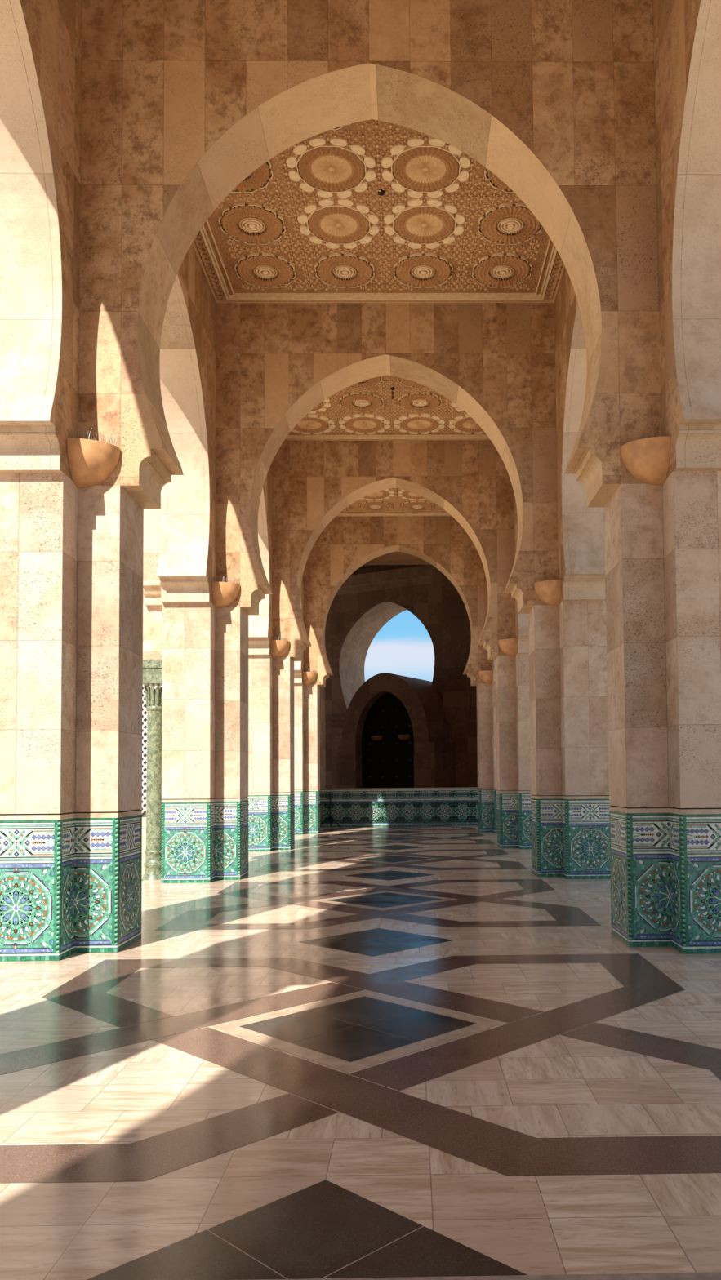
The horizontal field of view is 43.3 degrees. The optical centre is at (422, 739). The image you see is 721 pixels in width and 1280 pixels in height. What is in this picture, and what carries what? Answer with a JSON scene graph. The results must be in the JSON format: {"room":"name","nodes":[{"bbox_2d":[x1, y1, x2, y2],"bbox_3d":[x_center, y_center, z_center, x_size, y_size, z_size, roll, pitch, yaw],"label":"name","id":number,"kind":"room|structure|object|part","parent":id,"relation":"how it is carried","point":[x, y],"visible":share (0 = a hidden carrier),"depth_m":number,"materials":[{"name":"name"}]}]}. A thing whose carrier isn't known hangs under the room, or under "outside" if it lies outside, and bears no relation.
{"room":"mosque","nodes":[
{"label":"mosque","id":0,"kind":"room"},
{"bbox_2d":[141,833,146,879],"bbox_3d":[-0.685,2.888,24.892,120.000,0.180,130.000,0,-2,-1],"label":"ground","id":1,"kind":"structure","parent":0,"point":[144,835],"depth_m":21.67,"materials":[{"name":"beige stone"}]},
{"bbox_2d":[140,684,161,833],"bbox_3d":[-9.335,-0.666,29.979,2.200,7.500,0.300,0,-2,-1],"label":"screen","id":2,"kind":"object","parent":1,"relation":"on","point":[144,705],"visible":0.09,"depth_m":29.88,"materials":[{"name":"grey"}]},
{"bbox_2d":[320,687,325,788],"bbox_3d":[-3.988,-2.050,30.880,0.760,10.015,5.726,0,-2,-1],"label":"wall","id":3,"kind":"structure","parent":0,"point":[322,729],"depth_m":32.65,"materials":[{"name":"stone"}]},
{"bbox_2d":[0,825,720,1279],"bbox_3d":[-0.497,2.156,11.412,7.900,0.121,43.000,0,-2,-1],"label":"floor","id":4,"kind":"structure","parent":0,"point":[364,1051],"depth_m":4.75,"materials":[{"name":"stone"}]},
{"bbox_2d":[0,472,143,961],"bbox_3d":[-3.459,-0.198,8.908,1.168,4.418,1.484,0,-2,-1],"label":"stone pier","id":5,"kind":"object","parent":4,"relation":"on","point":[71,556],"visible":1,"depth_m":8.34,"materials":[{"name":"stone"}]},
{"bbox_2d":[0,0,81,482],"bbox_3d":[-3.659,-5.330,6.080,0.760,5.597,5.335,0,-2,-1],"label":"arch","id":6,"kind":"object","parent":5,"relation":"on","point":[41,40],"visible":0.94,"depth_m":8.19,"materials":[{"name":"stone"}]},
{"bbox_2d":[66,427,120,487],"bbox_3d":[-3.094,-2.667,8.497,0.409,0.510,0.292,0,-2,-1],"label":"bowl","id":7,"kind":"object","parent":5,"relation":"attached to","point":[91,462],"visible":1,"depth_m":8.46,"materials":[{"name":"stone"}]},
{"bbox_2d":[78,0,661,509],"bbox_3d":[-0.521,-5.223,9.168,7.120,5.597,0.755,0,-2,-1],"label":"arch","id":8,"kind":"object","parent":5,"relation":"on","point":[182,101],"visible":0.75,"depth_m":8.85,"materials":[{"name":"stone"}]},
{"bbox_2d":[141,660,162,880],"bbox_3d":[-4.389,0.559,14.830,0.500,3.670,0.500,0,-2,-1],"label":"marble column","id":9,"kind":"structure","parent":4,"relation":"on","point":[152,669],"depth_m":14.70,"materials":[{"name":"stone"}]},
{"bbox_2d":[142,489,162,660],"bbox_3d":[-4.575,-4.450,15.051,0.800,6.340,1.015,0,-2,-1],"label":"wall block","id":10,"kind":"object","parent":9,"relation":"on","point":[152,603],"visible":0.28,"depth_m":14.71,"materials":[{"name":"stone"}]},
{"bbox_3d":[-4.328,-2.360,14.586,0.350,0.360,0.260,0,-2,-1],"label":"impost moulding","id":11,"kind":"part","parent":10,"relation":"part of","materials":[{"name":"stone"}]},
{"bbox_2d":[160,602,248,883],"bbox_3d":[-3.544,0.064,14.992,1.168,4.418,1.484,0,-2,-1],"label":"stone pier","id":12,"kind":"object","parent":4,"relation":"on","point":[205,671],"visible":1,"depth_m":14.32,"materials":[{"name":"stone"}]},
{"bbox_2d":[156,244,215,604],"bbox_3d":[-3.744,-5.068,12.164,0.760,5.597,5.335,0,-2,-1],"label":"arch","id":13,"kind":"object","parent":12,"relation":"on","point":[186,567],"visible":0.35,"depth_m":14.17,"materials":[{"name":"stone"}]},
{"bbox_2d":[211,574,239,608],"bbox_3d":[-3.179,-2.405,14.580,0.409,0.510,0.292,0,-2,-1],"label":"bowl","id":14,"kind":"object","parent":12,"relation":"attached to","point":[224,593],"visible":1,"depth_m":14.53,"materials":[{"name":"stone"}]},
{"bbox_2d":[215,302,558,614],"bbox_3d":[-0.606,-4.961,15.251,7.120,5.597,0.755,0,-2,-1],"label":"arch","id":15,"kind":"object","parent":12,"relation":"on","point":[276,362],"visible":0.7,"depth_m":14.93,"materials":[{"name":"stone"}]},
{"bbox_2d":[247,654,294,851],"bbox_3d":[-3.629,0.327,21.076,1.168,4.418,1.484,0,-2,-1],"label":"stone pier","id":16,"kind":"object","parent":4,"relation":"on","point":[271,777],"visible":0.68,"depth_m":20.50,"materials":[{"name":"stone"}]},
{"bbox_2d":[248,462,272,656],"bbox_3d":[-3.829,-4.806,18.248,0.760,5.597,5.335,0,-2,-1],"label":"arch","id":17,"kind":"object","parent":16,"relation":"on","point":[260,625],"visible":0.16,"depth_m":20.34,"materials":[{"name":"stone"}]},
{"bbox_2d":[270,635,289,657],"bbox_3d":[-3.264,-2.142,20.664,0.409,0.510,0.292,0,-2,-1],"label":"bowl","id":18,"kind":"object","parent":16,"relation":"attached to","point":[279,647],"visible":1,"depth_m":20.61,"materials":[{"name":"ceramic"}]},
{"bbox_2d":[271,440,515,661],"bbox_3d":[-0.691,-4.699,21.335,7.120,5.597,0.755,0,-2,-1],"label":"arch","id":19,"kind":"object","parent":16,"relation":"on","point":[313,482],"visible":0.66,"depth_m":21.01,"materials":[{"name":"stone"}]},
{"bbox_2d":[293,683,319,834],"bbox_3d":[-3.714,0.589,27.159,1.168,4.418,1.484,0,-2,-1],"label":"stone pier","id":20,"kind":"object","parent":4,"relation":"on","point":[306,697],"visible":0.66,"depth_m":26.74,"materials":[{"name":"stone"}]},
{"bbox_2d":[293,573,303,683],"bbox_3d":[-3.913,-4.543,24.332,0.760,5.597,5.335,0,-2,-1],"label":"arch","id":21,"kind":"object","parent":20,"relation":"on","point":[298,665],"visible":0.1,"depth_m":26.44,"materials":[{"name":"stone"}]},
{"bbox_2d":[302,667,316,684],"bbox_3d":[-3.349,-1.880,26.748,0.409,0.510,0.292,0,-2,-1],"label":"bowl","id":22,"kind":"object","parent":20,"relation":"attached to","point":[308,677],"visible":1,"depth_m":26.69,"materials":[{"name":"ceramic"}]},
{"bbox_2d":[303,515,491,687],"bbox_3d":[-0.776,-4.436,27.419,7.120,5.597,0.755,0,-2,-1],"label":"arch","id":23,"kind":"object","parent":20,"relation":"on","point":[346,544],"visible":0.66,"depth_m":27.09,"materials":[{"name":"stone"}]},
{"bbox_2d":[320,791,341,827],"bbox_3d":[-3.056,2.318,29.887,0.753,1.174,0.663,0,-2,-1],"label":"tripod stand","id":24,"kind":"object","parent":4,"relation":"on","point":[330,815],"visible":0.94,"depth_m":29.76,"materials":[{"name":"black metal"}]},
{"bbox_3d":[-0.421,1.857,5.886,1.910,0.001,1.910,0,-2,-1],"label":"diamond frame","id":25,"kind":"part","parent":4,"relation":"part of","materials":[{"name":"stone"}]},
{"bbox_3d":[-0.506,2.119,11.969,1.910,0.001,1.910,0,-2,-1],"label":"diamond frame","id":26,"kind":"part","parent":4,"relation":"part of","materials":[{"name":"stone"}]},
{"bbox_3d":[-0.591,2.382,18.053,1.910,0.001,1.910,0,-2,-1],"label":"diamond frame","id":27,"kind":"part","parent":4,"relation":"part of","materials":[{"name":"stone"}]},
{"bbox_3d":[-0.676,2.644,24.137,1.910,0.001,1.910,0,-2,-1],"label":"diamond frame","id":28,"kind":"part","parent":4,"relation":"part of","materials":[{"name":"stone"}]},
{"bbox_2d":[319,786,477,826],"bbox_3d":[-0.772,2.285,30.700,5.596,1.285,0.385,0,-2,-1],"label":"tiled wall","id":29,"kind":"structure","parent":4,"relation":"on","point":[371,806],"depth_m":30.52,"materials":[{"name":"green tile"}]},
{"bbox_2d":[476,681,497,832],"bbox_3d":[2.244,0.544,27.244,1.168,4.418,1.484,0,-2,-1],"label":"stone pier","id":30,"kind":"object","parent":4,"relation":"on","point":[486,692],"visible":0.56,"depth_m":26.86,"materials":[{"name":"stone"}]},
{"bbox_2d":[478,670,492,684],"bbox_3d":[1.849,-1.850,26.818,0.400,0.370,0.290,0,-2,-1],"label":"bowl","id":31,"kind":"object","parent":30,"relation":"attached to","point":[486,676],"visible":1,"depth_m":26.76,"materials":[{"name":"ceramic"}]},
{"bbox_2d":[256,1271,720,1279],"bbox_3d":[-0.375,1.710,2.601,4.760,0.010,0.555,0,-2,-1],"label":"threshold strip","id":32,"kind":"object","parent":4,"relation":"on","point":[714,1275],"visible":1,"depth_m":2.88,"materials":[{"name":"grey stone"}]},
{"bbox_2d":[494,653,531,848],"bbox_3d":[2.329,0.281,21.161,1.168,4.418,1.484,0,-2,-1],"label":"stone pier","id":33,"kind":"object","parent":4,"relation":"on","point":[513,794],"visible":0.59,"depth_m":20.73,"materials":[{"name":"stone"}]},
{"bbox_2d":[491,659,495,682],"bbox_3d":[2.446,-4.592,24.422,0.760,5.597,5.335,0,-2,-1],"label":"arch","id":34,"kind":"object","parent":33,"relation":"on","point":[493,664],"visible":0.04,"depth_m":26.52,"materials":[{"name":"stone"}]},
{"bbox_2d":[497,638,516,656],"bbox_3d":[1.934,-2.112,20.734,0.400,0.370,0.290,0,-2,-1],"label":"bowl","id":35,"kind":"object","parent":33,"relation":"attached to","point":[508,646],"visible":1,"depth_m":20.68,"materials":[{"name":"ceramic"}]},
{"bbox_2d":[528,600,610,879],"bbox_3d":[2.414,0.019,15.077,1.168,4.418,1.484,0,-2,-1],"label":"stone pier","id":36,"kind":"object","parent":4,"relation":"on","point":[570,824],"visible":0.89,"depth_m":14.41,"materials":[{"name":"stone"}]},
{"bbox_2d":[513,493,528,654],"bbox_3d":[2.531,-4.854,18.339,0.760,5.597,5.335,0,-2,-1],"label":"arch","id":37,"kind":"object","parent":36,"relation":"on","point":[521,620],"visible":0.09,"depth_m":20.44,"materials":[{"name":"stone"}]},
{"bbox_2d":[533,579,561,605],"bbox_3d":[2.019,-2.374,14.650,0.400,0.370,0.290,0,-2,-1],"label":"bowl","id":38,"kind":"object","parent":36,"relation":"attached to","point":[548,592],"visible":1,"depth_m":14.60,"materials":[{"name":"ceramic"}]},
{"bbox_2d":[604,471,720,954],"bbox_3d":[2.499,-0.243,8.993,1.168,4.418,1.484,0,-2,-1],"label":"stone pier","id":39,"kind":"object","parent":4,"relation":"on","point":[663,543],"visible":1,"depth_m":8.53,"materials":[{"name":"stone"}]},
{"bbox_2d":[554,266,605,603],"bbox_3d":[2.616,-5.116,12.255,0.760,5.597,5.335,0,-2,-1],"label":"arch","id":40,"kind":"object","parent":39,"relation":"on","point":[580,528],"visible":0.21,"depth_m":14.33,"materials":[{"name":"stone"}]},
{"bbox_2d":[620,435,670,485],"bbox_3d":[2.104,-2.637,8.567,0.400,0.370,0.290,0,-2,-1],"label":"bowl","id":41,"kind":"object","parent":39,"relation":"attached to","point":[647,460],"visible":1,"depth_m":8.53,"materials":[{"name":"stone"}]},
{"bbox_2d":[358,564,384,568],"bbox_3d":[-4.571,-10.192,44.921,33.000,0.500,23.000,0,-2,-1],"label":"ceiling","id":42,"kind":"structure","parent":0,"point":[362,566],"depth_m":50.62,"materials":[{"name":"brown stone"}]},
{"bbox_2d":[191,119,564,302],"bbox_3d":[-0.585,-7.608,12.318,5.596,0.560,5.331,0,-2,-1],"label":"ceiling","id":43,"kind":"structure","parent":0,"point":[311,224],"depth_m":13.02,"materials":[{"name":"paint"}]},
{"bbox_3d":[-0.583,-7.369,12.307,5.588,0.080,5.323,0,-2,-1],"label":"cornice","id":44,"kind":"part","parent":43,"relation":"part of","materials":[{"name":"beige paint"}]},
{"bbox_2d":[377,189,384,195],"bbox_3d":[-0.561,-7.369,12.192,0.090,0.050,0.088,0,-2,-1],"label":"ceiling hook","id":45,"kind":"object","parent":43,"relation":"attached to","point":[381,193],"visible":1,"depth_m":12.17,"materials":[{"name":"black metal"}]},
{"bbox_2d":[324,564,442,788],"bbox_3d":[-0.687,-3.721,50.658,30.000,15.000,3.250,-2,-3,28],"label":"wall","id":46,"kind":"structure","parent":0,"point":[370,597],"depth_m":51.41,"materials":[{"name":"brown stone"}]},
{"bbox_2d":[337,672,455,788],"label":"arch","id":47,"kind":"object","parent":46,"relation":"in","point":[388,705],"depth_m":46.77,"materials":[{"name":"brown stone"}]},
{"bbox_2d":[370,735,382,741],"bbox_3d":[-2.470,-0.070,47.114,0.660,0.270,0.300,-2,-3,28],"label":"lamp","id":48,"kind":"object","parent":47,"relation":"attached to","point":[375,738],"visible":1,"depth_m":47.02,"materials":[{"name":"ceramic"}]},
{"bbox_2d":[397,734,409,740],"bbox_3d":[-1.034,-0.115,46.344,0.660,0.270,0.300,-2,-3,28],"label":"lamp","id":49,"kind":"object","parent":47,"relation":"attached to","point":[403,737],"visible":1,"depth_m":46.26,"materials":[{"name":"ceramic"}]},
{"bbox_2d":[284,374,489,440],"bbox_3d":[-0.669,-7.346,18.401,5.596,0.560,5.331,0,-2,-1],"label":"ceiling","id":50,"kind":"structure","parent":0,"point":[366,410],"depth_m":19.76,"materials":[{"name":"paint"}]},
{"bbox_3d":[-0.668,-7.106,18.391,5.588,0.080,5.323,0,-2,-1],"label":"cornice","id":51,"kind":"part","parent":50,"relation":"part of","materials":[{"name":"beige paint"}]},
{"bbox_2d":[390,386,395,399],"bbox_3d":[-0.616,-7.010,18.312,0.090,0.240,0.088,0,-2,-1],"label":"ceiling hook","id":52,"kind":"object","parent":50,"relation":"hanging from","point":[393,388],"visible":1,"depth_m":18.30,"materials":[{"name":"black metal"}]},
{"bbox_2d":[335,488,451,516],"bbox_3d":[-0.754,-7.084,24.485,5.596,0.560,5.331,0,-2,-1],"label":"ceiling","id":53,"kind":"structure","parent":0,"point":[384,503],"depth_m":26.21,"materials":[{"name":"paint"}]},
{"bbox_3d":[-0.753,-6.844,24.475,5.588,0.080,5.323,0,-2,-1],"label":"cornice","id":54,"kind":"part","parent":53,"relation":"part of","materials":[{"name":"beige paint"}]},
{"bbox_2d":[366,551,428,563],"bbox_3d":[-0.840,-6.851,30.570,5.596,0.500,5.331,0,-2,-1],"label":"ceiling","id":55,"kind":"structure","parent":0,"point":[397,557],"depth_m":32.67,"materials":[{"name":"paint"}]},
{"bbox_2d":[364,563,431,564],"bbox_3d":[-4.356,-3.624,33.370,33.000,13.620,0.520,0,-2,-1],"label":"wall","id":56,"kind":"structure","parent":0,"point":[365,563],"depth_m":33.41,"materials":[{"name":"brown stone"}]},
{"bbox_3d":[1.944,3.857,51.414,46.000,0.119,37.000,0,-2,-1],"label":"floor","id":57,"kind":"structure","parent":0,"visible":0},
{"bbox_2d":[441,573,477,787],"bbox_3d":[2.465,-2.601,47.049,2.900,12.400,1.148,-2,-3,28],"label":"wall","id":58,"kind":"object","parent":57,"relation":"on","point":[459,697],"visible":0.5,"depth_m":46.95,"materials":[{"name":"brown stone"}]},
{"bbox_3d":[2.584,-0.506,2.910,1.168,4.418,1.484,0,-2,-1],"label":"stone pier","id":59,"kind":"object","parent":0,"visible":0},
{"bbox_2d":[653,0,720,479],"bbox_3d":[2.701,-5.379,6.171,0.760,5.597,5.335,0,-2,-1],"label":"arch","id":60,"kind":"object","parent":59,"relation":"on","point":[686,33],"visible":0.96,"depth_m":8.27,"materials":[{"name":"stone"}]}
]}

